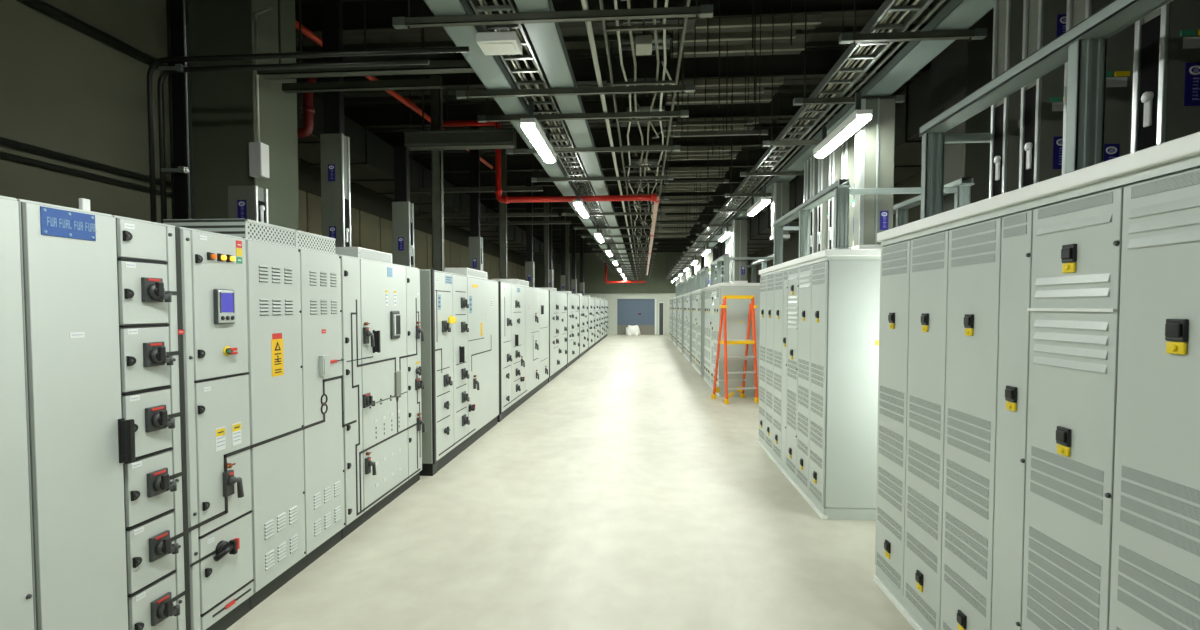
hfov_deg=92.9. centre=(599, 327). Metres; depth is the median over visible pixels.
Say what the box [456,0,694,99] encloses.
strut trapeze
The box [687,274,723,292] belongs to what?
support frame
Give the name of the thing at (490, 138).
strut trapeze
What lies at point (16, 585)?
tall cabinet
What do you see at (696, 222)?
strut trapeze
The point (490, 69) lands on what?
cable tray
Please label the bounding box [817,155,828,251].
busbar trunking
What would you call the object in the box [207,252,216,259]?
lamp
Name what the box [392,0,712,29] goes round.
strut trapeze
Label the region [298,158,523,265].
wall
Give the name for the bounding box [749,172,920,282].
wall
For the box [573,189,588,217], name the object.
strip light
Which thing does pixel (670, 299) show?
tall cabinet
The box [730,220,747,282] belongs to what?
column
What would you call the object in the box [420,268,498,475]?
tall cabinet
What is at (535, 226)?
ceiling beam
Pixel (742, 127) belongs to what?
ceiling panel
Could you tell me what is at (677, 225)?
strut trapeze
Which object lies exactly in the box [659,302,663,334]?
door
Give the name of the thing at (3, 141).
pipe
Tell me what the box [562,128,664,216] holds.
strut trapeze
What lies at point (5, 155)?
pipe
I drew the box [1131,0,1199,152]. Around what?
steel column
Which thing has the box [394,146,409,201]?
cable bundle
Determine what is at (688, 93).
hanging rod
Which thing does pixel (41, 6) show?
pipe
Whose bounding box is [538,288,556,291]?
vent hood
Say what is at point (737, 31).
ceiling panel
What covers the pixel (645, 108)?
strut
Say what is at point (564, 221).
tray
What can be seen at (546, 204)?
post
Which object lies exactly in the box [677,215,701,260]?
strut trapeze
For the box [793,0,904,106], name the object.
strut trapeze
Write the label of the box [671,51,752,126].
strut trapeze
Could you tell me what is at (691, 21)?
duct
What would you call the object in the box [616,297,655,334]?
door
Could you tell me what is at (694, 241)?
strut trapeze
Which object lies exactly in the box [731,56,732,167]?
hanging rod
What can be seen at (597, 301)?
tall cabinet
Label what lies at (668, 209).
ceiling panel
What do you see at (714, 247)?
strut trapeze
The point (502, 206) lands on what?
post
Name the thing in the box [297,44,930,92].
beam
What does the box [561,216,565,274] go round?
cable bundle
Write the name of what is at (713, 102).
hanging rod
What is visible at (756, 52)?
hanging rod
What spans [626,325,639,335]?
bundle
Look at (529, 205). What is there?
cable bundle
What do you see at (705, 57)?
hanging rod
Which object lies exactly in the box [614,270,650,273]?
strut trapeze
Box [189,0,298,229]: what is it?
column
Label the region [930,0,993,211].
wall
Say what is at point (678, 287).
support frame
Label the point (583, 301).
tall cabinet
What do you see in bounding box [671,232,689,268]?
strut trapeze
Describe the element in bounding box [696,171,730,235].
strut trapeze
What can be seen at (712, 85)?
ceiling panel
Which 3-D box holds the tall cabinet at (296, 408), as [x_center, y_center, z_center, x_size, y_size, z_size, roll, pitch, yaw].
[-2.488,0.486,3.781,1.153,2.250,1.011,0,2,4]
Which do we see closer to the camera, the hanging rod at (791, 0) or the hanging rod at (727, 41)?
the hanging rod at (791, 0)
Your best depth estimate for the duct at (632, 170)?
11.48 m
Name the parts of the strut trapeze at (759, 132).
rod, rod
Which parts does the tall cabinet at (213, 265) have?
door, door, door, rotary handle, door, isolator handle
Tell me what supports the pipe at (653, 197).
hanging from the ceiling
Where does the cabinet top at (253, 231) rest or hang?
attached to the tall cabinet at (296, 408)
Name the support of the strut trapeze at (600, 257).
hanging from the ceiling
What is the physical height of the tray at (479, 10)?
0.060 m
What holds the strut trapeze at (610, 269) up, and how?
hanging from the ceiling
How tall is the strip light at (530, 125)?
0.264 m
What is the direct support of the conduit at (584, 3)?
on the strut trapeze at (703, 11)
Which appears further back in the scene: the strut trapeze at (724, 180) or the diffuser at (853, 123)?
the strut trapeze at (724, 180)
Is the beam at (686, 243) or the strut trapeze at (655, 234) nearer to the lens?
the strut trapeze at (655, 234)
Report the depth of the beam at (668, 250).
34.53 m
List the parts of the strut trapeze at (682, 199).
rod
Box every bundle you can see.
[321,0,344,134]
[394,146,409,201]
[469,113,479,236]
[526,176,532,261]
[549,202,551,269]
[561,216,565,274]
[572,228,575,278]
[580,237,583,282]
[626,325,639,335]
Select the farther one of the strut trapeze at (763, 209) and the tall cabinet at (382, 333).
the strut trapeze at (763, 209)
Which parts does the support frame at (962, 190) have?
post, post, rail, post, post, rail, post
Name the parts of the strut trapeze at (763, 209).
rod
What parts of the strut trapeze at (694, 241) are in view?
rod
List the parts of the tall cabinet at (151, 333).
door, door, door, door, door, door, door, breaker handle, breaker handle, breaker handle, breaker handle, breaker handle, breaker handle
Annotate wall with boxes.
[0,0,171,222]
[297,93,560,263]
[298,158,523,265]
[524,252,748,334]
[701,68,930,268]
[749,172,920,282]
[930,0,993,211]
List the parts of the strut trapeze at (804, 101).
rod, rod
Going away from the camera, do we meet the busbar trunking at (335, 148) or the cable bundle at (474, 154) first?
the busbar trunking at (335, 148)
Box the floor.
[226,335,914,629]
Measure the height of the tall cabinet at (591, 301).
2.225 m
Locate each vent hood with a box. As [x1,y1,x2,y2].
[335,247,391,262]
[431,268,486,278]
[491,279,528,286]
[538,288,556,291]
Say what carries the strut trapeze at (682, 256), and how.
hanging from the ceiling
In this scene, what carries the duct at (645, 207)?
attached to the ceiling panel at (674, 187)
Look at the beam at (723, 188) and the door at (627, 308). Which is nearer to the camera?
the beam at (723, 188)
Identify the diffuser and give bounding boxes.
[522,123,554,162]
[574,203,587,217]
[595,234,603,242]
[719,233,730,241]
[748,200,769,215]
[815,115,869,157]
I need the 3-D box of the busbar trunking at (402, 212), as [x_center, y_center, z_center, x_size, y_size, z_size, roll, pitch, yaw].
[-2.360,-1.073,6.845,0.220,0.860,0.138,0,2,4]
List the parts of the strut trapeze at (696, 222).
rod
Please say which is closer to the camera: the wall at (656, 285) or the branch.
the branch
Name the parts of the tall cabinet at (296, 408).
door, door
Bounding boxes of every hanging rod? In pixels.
[687,93,688,161]
[694,0,695,97]
[705,57,705,130]
[707,0,708,51]
[712,102,713,154]
[718,0,720,106]
[726,41,727,142]
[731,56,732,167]
[752,0,753,48]
[754,0,755,100]
[755,52,756,135]
[790,0,792,45]
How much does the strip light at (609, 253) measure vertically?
0.264 m
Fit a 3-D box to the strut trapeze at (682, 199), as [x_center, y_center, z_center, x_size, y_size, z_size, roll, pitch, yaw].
[1.717,-3.303,11.289,1.030,1.590,0.048,0,2,4]
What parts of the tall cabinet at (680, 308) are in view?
door, door, door, door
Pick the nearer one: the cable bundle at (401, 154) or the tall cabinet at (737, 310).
the cable bundle at (401, 154)
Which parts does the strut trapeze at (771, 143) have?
rod, rod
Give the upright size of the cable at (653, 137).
1.420 m
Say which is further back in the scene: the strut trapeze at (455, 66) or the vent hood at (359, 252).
the vent hood at (359, 252)
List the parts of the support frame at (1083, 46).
post, rail, post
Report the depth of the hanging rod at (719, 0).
5.68 m
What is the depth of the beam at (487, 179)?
15.52 m
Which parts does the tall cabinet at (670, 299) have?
door, door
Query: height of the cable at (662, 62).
1.420 m
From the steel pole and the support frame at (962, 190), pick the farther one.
the support frame at (962, 190)
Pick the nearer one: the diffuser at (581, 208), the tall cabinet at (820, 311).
the tall cabinet at (820, 311)
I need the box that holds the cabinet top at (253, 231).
[163,219,335,252]
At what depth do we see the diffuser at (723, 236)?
11.81 m
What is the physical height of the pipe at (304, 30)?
1.000 m
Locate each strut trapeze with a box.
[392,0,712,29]
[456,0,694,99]
[477,0,688,122]
[506,0,680,154]
[531,31,673,182]
[554,93,668,200]
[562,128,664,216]
[574,183,661,228]
[581,235,659,237]
[587,233,657,244]
[592,205,656,250]
[597,217,655,254]
[600,257,654,258]
[603,218,653,261]
[606,264,652,264]
[608,223,651,267]
[610,269,651,269]
[612,234,650,271]
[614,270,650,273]
[616,272,649,276]
[655,234,689,235]
[658,172,699,224]
[660,137,712,200]
[664,104,728,183]
[665,249,674,277]
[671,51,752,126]
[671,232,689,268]
[674,0,767,137]
[675,225,695,263]
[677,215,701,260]
[680,238,704,257]
[687,212,717,248]
[691,183,724,242]
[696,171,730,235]
[703,147,741,226]
[714,119,764,211]
[725,86,779,196]
[740,55,804,176]
[763,0,843,146]
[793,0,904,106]
[839,0,986,44]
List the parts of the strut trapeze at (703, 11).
rod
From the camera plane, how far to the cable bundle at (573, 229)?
23.67 m
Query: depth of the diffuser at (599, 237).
12.01 m
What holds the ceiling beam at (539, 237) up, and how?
attached to the wall at (364, 199)
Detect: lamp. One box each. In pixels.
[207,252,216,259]
[217,253,226,260]
[226,255,235,261]
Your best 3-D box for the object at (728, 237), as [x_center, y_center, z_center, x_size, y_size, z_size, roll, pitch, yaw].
[2.995,-1.565,12.939,0.220,1.244,0.152,0,2,4]
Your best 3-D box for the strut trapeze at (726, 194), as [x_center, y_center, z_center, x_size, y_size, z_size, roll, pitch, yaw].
[2.377,-3.006,8.742,0.890,1.995,0.048,0,2,4]
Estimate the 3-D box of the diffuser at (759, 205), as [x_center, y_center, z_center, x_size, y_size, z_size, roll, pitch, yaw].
[2.348,-1.774,8.468,0.100,0.049,1.080,0,2,4]
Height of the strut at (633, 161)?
1.490 m
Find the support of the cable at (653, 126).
hanging from the ceiling
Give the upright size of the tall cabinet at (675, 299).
2.224 m
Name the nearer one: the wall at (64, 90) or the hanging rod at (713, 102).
the wall at (64, 90)
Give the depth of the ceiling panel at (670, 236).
26.01 m
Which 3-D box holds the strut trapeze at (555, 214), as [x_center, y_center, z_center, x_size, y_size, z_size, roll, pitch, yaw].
[-2.191,-3.087,10.739,2.800,1.980,0.100,0,2,4]
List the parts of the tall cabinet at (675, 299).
door, door, door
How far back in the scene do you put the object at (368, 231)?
16.55 m
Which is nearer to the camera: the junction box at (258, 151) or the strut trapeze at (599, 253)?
the junction box at (258, 151)
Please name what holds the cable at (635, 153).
hanging from the ceiling
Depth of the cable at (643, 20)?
4.75 m
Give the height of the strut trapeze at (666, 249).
1.995 m
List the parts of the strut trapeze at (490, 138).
rod, casing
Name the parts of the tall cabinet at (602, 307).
door, door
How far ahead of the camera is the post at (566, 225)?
19.26 m
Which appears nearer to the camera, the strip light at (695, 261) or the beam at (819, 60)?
the beam at (819, 60)
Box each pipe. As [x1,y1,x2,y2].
[0,137,170,186]
[0,151,170,196]
[16,0,167,68]
[295,20,492,168]
[297,78,316,137]
[443,87,656,203]
[605,255,644,282]
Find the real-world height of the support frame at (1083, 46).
0.560 m
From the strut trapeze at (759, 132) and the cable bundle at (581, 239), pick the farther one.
the cable bundle at (581, 239)
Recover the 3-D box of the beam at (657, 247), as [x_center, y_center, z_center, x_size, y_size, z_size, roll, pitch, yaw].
[1.982,-4.700,32.793,14.000,0.380,0.140,0,2,4]
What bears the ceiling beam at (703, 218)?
attached to the wall at (364, 199)
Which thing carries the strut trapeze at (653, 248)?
hanging from the ceiling
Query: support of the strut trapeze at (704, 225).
hanging from the ceiling
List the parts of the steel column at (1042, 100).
rating plate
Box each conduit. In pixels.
[147,46,469,222]
[157,59,428,223]
[166,0,175,218]
[581,0,637,278]
[672,0,945,276]
[676,0,933,271]
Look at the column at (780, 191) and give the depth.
7.88 m
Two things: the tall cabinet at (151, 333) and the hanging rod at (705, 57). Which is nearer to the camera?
the tall cabinet at (151, 333)
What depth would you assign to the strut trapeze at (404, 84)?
4.70 m
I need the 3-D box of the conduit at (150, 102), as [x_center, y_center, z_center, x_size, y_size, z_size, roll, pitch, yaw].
[-1.820,-1.108,3.529,2.065,1.175,0.032,0,2,4]
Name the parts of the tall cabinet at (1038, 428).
door, door, door, door, door, door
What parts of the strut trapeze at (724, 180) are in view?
rod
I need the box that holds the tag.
[79,198,89,210]
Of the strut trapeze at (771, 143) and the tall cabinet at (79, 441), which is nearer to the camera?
the tall cabinet at (79, 441)
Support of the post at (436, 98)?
on the tall cabinet at (459, 306)
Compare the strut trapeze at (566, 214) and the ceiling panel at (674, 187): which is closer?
the strut trapeze at (566, 214)
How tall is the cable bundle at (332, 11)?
1.690 m
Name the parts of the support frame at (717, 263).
post, post, rail, post, post, rail, post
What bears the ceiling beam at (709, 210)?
attached to the wall at (364, 199)
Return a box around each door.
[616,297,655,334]
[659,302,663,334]
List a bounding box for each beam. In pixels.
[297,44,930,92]
[344,90,902,127]
[376,124,825,153]
[409,148,801,172]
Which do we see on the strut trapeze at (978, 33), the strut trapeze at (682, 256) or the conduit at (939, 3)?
the conduit at (939, 3)
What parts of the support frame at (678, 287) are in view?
post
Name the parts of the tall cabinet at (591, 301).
edge trim, door, door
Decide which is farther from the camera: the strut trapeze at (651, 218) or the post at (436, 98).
the strut trapeze at (651, 218)
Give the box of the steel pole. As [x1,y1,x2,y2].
[158,0,193,218]
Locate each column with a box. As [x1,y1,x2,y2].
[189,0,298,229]
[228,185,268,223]
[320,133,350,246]
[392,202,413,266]
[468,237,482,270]
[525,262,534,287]
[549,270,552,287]
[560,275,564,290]
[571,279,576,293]
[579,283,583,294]
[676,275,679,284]
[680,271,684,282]
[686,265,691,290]
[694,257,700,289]
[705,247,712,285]
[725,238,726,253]
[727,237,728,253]
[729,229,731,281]
[730,220,747,282]
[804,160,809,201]
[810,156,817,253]
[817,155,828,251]
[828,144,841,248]
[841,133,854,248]
[851,98,894,248]
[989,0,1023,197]
[1019,0,1066,187]
[1062,0,1134,174]
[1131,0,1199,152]
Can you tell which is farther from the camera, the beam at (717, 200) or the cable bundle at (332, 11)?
the beam at (717, 200)
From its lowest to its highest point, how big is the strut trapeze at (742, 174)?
1.995 m
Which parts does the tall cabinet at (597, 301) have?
door, door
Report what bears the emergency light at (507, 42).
attached to the tray at (479, 10)
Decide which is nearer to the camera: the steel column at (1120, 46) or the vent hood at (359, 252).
the steel column at (1120, 46)
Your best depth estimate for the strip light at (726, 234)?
11.66 m
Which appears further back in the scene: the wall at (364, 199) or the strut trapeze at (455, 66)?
the wall at (364, 199)
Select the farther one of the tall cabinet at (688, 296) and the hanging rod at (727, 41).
the tall cabinet at (688, 296)
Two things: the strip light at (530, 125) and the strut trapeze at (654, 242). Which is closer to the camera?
the strip light at (530, 125)
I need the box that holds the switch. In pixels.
[223,346,237,355]
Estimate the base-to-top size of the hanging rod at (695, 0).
1.280 m
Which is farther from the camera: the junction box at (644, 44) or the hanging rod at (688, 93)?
the hanging rod at (688, 93)
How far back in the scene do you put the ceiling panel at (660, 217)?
20.48 m
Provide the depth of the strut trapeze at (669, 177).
7.43 m
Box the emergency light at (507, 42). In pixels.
[476,29,522,54]
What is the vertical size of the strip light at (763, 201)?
0.264 m
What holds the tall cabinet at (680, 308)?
on the floor
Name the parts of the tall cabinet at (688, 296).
door, door, door, door, door, door, door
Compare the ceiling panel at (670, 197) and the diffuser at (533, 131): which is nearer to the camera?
the diffuser at (533, 131)
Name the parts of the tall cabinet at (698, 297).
door, door, door, door, door, door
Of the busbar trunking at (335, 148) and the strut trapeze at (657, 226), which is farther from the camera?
the strut trapeze at (657, 226)
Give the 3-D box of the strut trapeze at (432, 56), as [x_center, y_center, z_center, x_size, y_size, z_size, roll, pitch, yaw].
[-1.469,-2.937,4.358,1.000,1.810,0.120,0,2,4]
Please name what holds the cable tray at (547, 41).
on the strut trapeze at (703, 11)
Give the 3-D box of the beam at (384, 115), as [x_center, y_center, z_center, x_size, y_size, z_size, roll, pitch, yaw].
[0.272,-3.865,10.123,14.000,0.380,0.140,0,2,4]
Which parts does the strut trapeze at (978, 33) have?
rod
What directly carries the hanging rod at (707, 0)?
hanging from the ceiling
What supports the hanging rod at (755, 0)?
hanging from the ceiling
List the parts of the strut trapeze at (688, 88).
rod, rod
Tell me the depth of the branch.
11.38 m
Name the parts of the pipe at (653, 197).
rod, rod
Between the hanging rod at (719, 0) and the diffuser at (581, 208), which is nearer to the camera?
the hanging rod at (719, 0)
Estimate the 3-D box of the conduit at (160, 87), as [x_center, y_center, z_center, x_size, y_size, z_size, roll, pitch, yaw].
[-1.909,-1.076,3.536,1.745,1.110,0.032,0,2,4]
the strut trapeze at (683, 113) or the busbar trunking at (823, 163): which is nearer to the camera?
the strut trapeze at (683, 113)
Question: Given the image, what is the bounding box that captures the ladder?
[711,295,758,403]
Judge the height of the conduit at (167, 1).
3.290 m
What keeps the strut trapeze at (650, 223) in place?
hanging from the ceiling
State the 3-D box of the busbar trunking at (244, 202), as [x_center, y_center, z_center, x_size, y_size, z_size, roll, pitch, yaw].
[-2.562,-0.784,4.161,0.220,0.480,0.138,0,2,4]
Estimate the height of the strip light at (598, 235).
0.264 m
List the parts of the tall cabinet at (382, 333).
door, isolator handle, breaker handle, isolator handle, grip handle, door, door, door, breaker handle, breaker handle, isolator handle, isolator handle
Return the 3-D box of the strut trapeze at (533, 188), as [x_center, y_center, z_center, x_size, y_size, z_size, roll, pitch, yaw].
[-2.061,-3.103,9.133,2.300,1.830,0.120,0,2,4]
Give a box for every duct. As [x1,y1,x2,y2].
[597,0,695,32]
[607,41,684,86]
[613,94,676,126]
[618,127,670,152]
[621,153,667,172]
[624,180,664,187]
[627,201,660,209]
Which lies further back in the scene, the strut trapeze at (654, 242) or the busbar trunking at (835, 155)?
the strut trapeze at (654, 242)
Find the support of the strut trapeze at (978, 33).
hanging from the ceiling
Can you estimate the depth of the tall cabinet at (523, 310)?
10.09 m
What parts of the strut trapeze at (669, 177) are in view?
rod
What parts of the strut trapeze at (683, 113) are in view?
rod, rod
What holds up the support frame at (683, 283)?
on the tall cabinet at (680, 308)
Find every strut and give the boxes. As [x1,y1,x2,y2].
[626,0,664,118]
[630,93,657,164]
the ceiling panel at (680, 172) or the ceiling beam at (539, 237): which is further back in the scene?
the ceiling beam at (539, 237)
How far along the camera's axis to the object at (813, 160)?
6.43 m
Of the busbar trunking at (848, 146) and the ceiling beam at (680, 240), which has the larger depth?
the ceiling beam at (680, 240)
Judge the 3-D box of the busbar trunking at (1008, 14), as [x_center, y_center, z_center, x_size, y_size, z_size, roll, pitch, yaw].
[2.249,-1.201,3.054,0.220,1.244,0.152,0,2,4]
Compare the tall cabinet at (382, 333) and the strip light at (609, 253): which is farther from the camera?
the strip light at (609, 253)
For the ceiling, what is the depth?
8.21 m
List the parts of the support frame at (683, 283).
post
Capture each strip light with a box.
[520,101,556,162]
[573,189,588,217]
[594,224,603,242]
[606,244,612,256]
[691,255,697,264]
[702,243,710,255]
[718,223,730,241]
[747,186,770,215]
[813,92,872,157]
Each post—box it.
[430,75,443,271]
[499,150,506,278]
[544,202,548,287]
[565,224,568,290]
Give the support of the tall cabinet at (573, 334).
on the floor
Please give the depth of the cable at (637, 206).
12.77 m
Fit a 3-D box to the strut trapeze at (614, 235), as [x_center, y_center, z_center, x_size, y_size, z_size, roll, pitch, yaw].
[0.484,-3.156,13.495,1.860,2.045,0.048,0,2,4]
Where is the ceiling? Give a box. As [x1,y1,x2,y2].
[296,15,931,172]
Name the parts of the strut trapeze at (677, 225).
rod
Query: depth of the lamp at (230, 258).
3.06 m
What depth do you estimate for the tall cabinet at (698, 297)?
15.22 m
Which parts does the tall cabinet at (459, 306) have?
edge trim, door, breaker handle, breaker handle, breaker handle, breaker handle, door, grip handle, breaker handle, breaker handle, breaker handle, breaker handle, breaker handle, rotary handle, isolator handle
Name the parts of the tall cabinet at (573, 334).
edge trim, door, door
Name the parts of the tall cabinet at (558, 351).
edge trim, door, door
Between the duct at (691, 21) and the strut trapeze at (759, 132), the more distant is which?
the strut trapeze at (759, 132)
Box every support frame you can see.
[675,284,680,296]
[680,280,704,294]
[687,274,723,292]
[696,266,723,289]
[710,254,773,285]
[773,177,974,265]
[919,0,1172,219]
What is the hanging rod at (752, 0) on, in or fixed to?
hanging from the ceiling
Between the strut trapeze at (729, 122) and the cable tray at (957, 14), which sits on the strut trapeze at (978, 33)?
the cable tray at (957, 14)
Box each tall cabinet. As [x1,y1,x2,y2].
[0,196,33,629]
[17,199,135,629]
[112,215,190,629]
[163,219,345,610]
[177,226,253,629]
[335,247,424,538]
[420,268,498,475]
[491,279,548,421]
[538,288,567,382]
[557,291,579,367]
[572,294,588,357]
[582,295,595,350]
[590,297,600,345]
[596,298,604,340]
[601,299,607,337]
[669,298,672,340]
[673,297,677,345]
[677,295,684,352]
[684,292,692,361]
[692,288,704,374]
[704,283,759,396]
[758,248,880,520]
[873,132,1199,629]
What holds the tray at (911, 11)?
on the strut trapeze at (804, 101)
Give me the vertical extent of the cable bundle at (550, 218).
2.140 m
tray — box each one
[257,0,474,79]
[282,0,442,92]
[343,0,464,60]
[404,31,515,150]
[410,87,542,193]
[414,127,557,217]
[423,0,624,279]
[447,153,570,224]
[468,0,630,278]
[514,0,634,279]
[599,0,689,277]
[666,0,930,278]
[673,0,993,278]
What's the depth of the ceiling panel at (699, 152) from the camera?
12.06 m
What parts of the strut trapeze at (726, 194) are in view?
rod, rod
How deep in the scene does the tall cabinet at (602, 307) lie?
29.72 m
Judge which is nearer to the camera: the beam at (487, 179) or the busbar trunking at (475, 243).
the busbar trunking at (475, 243)
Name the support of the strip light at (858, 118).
hanging from the strut trapeze at (804, 101)
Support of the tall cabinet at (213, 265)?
on the floor
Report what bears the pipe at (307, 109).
hanging from the ceiling
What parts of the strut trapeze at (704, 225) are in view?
rod, rod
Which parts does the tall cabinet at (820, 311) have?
door, door, door, door, door, door, door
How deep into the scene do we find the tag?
2.36 m
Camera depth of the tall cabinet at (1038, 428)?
2.09 m
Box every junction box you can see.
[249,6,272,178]
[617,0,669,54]
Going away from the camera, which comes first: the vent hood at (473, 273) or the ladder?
the vent hood at (473, 273)
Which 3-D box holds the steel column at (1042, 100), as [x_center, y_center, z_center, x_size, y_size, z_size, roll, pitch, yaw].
[2.230,-1.192,2.804,0.220,1.244,0.152,0,2,4]
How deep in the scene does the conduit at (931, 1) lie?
4.62 m
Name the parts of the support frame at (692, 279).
post, post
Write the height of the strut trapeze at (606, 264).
2.045 m
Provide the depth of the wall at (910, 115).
8.15 m
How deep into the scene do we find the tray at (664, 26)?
4.53 m
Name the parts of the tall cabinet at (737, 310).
door, door, door, door, door, door, door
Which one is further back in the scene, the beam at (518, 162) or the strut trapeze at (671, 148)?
the beam at (518, 162)
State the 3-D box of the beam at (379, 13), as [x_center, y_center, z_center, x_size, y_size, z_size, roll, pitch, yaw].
[0.009,-3.737,6.635,14.000,0.380,0.140,0,2,4]
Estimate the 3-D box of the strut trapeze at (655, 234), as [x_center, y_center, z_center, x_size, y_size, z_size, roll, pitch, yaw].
[2.131,-3.505,16.770,1.030,1.590,0.048,0,2,4]
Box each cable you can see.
[628,52,638,155]
[632,0,639,106]
[633,153,641,207]
[641,0,652,50]
[642,93,649,169]
[649,60,660,138]
[653,126,663,180]
[661,0,673,84]
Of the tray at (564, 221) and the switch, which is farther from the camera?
the tray at (564, 221)
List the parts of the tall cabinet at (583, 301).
edge trim, door, door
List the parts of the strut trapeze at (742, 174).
rod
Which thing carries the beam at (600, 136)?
attached to the wall at (364, 199)
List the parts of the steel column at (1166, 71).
rating plate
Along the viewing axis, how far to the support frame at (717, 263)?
12.14 m
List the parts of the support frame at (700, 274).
post, post, rail, post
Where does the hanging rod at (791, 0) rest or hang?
hanging from the ceiling
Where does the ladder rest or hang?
on the floor
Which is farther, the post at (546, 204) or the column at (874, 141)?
the post at (546, 204)
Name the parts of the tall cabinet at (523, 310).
edge trim, door, breaker handle, breaker handle, grip handle, breaker handle, door, breaker handle, breaker handle, isolator handle, door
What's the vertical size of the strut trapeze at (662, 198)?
2.045 m
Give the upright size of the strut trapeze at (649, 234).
2.045 m
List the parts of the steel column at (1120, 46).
rating plate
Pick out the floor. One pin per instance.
(620, 494)
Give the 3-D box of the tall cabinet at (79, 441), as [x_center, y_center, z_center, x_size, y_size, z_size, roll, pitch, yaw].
[-2.588,0.595,2.312,1.174,2.140,0.365,0,2,4]
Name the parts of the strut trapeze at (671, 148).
rod, rod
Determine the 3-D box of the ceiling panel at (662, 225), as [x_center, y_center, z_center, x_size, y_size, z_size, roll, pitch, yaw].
[2.895,-4.281,22.630,1.650,0.470,0.910,0,2,4]
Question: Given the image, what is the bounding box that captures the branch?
[646,196,659,274]
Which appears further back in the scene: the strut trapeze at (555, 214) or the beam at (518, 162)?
the beam at (518, 162)
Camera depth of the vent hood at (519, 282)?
10.05 m
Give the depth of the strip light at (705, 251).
15.04 m
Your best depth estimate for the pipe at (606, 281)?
29.90 m
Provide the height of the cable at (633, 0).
1.420 m
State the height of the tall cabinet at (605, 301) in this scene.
2.225 m
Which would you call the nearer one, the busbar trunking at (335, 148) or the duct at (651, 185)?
the busbar trunking at (335, 148)
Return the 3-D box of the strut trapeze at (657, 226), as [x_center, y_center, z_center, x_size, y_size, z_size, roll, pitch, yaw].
[0.371,-3.101,12.000,1.860,2.045,0.048,0,2,4]
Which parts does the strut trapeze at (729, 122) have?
rod, rod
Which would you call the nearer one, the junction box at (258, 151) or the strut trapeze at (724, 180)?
the junction box at (258, 151)
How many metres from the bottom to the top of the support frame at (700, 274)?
0.560 m
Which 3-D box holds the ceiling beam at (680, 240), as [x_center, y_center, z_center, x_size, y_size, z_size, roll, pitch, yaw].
[1.719,-4.572,29.306,14.000,0.380,0.140,0,2,4]
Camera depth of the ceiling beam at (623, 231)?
25.85 m
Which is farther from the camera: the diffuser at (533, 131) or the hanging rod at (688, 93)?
the hanging rod at (688, 93)
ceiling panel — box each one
[655,228,690,232]
[655,235,687,237]
[656,183,718,191]
[656,215,698,220]
[656,222,693,226]
[658,167,728,177]
[658,206,704,212]
[659,146,740,160]
[660,196,710,203]
[663,117,758,137]
[665,77,783,104]
[671,14,821,57]
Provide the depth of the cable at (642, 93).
9.16 m
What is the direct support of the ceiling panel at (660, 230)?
hanging from the ceiling
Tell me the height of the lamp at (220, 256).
0.040 m

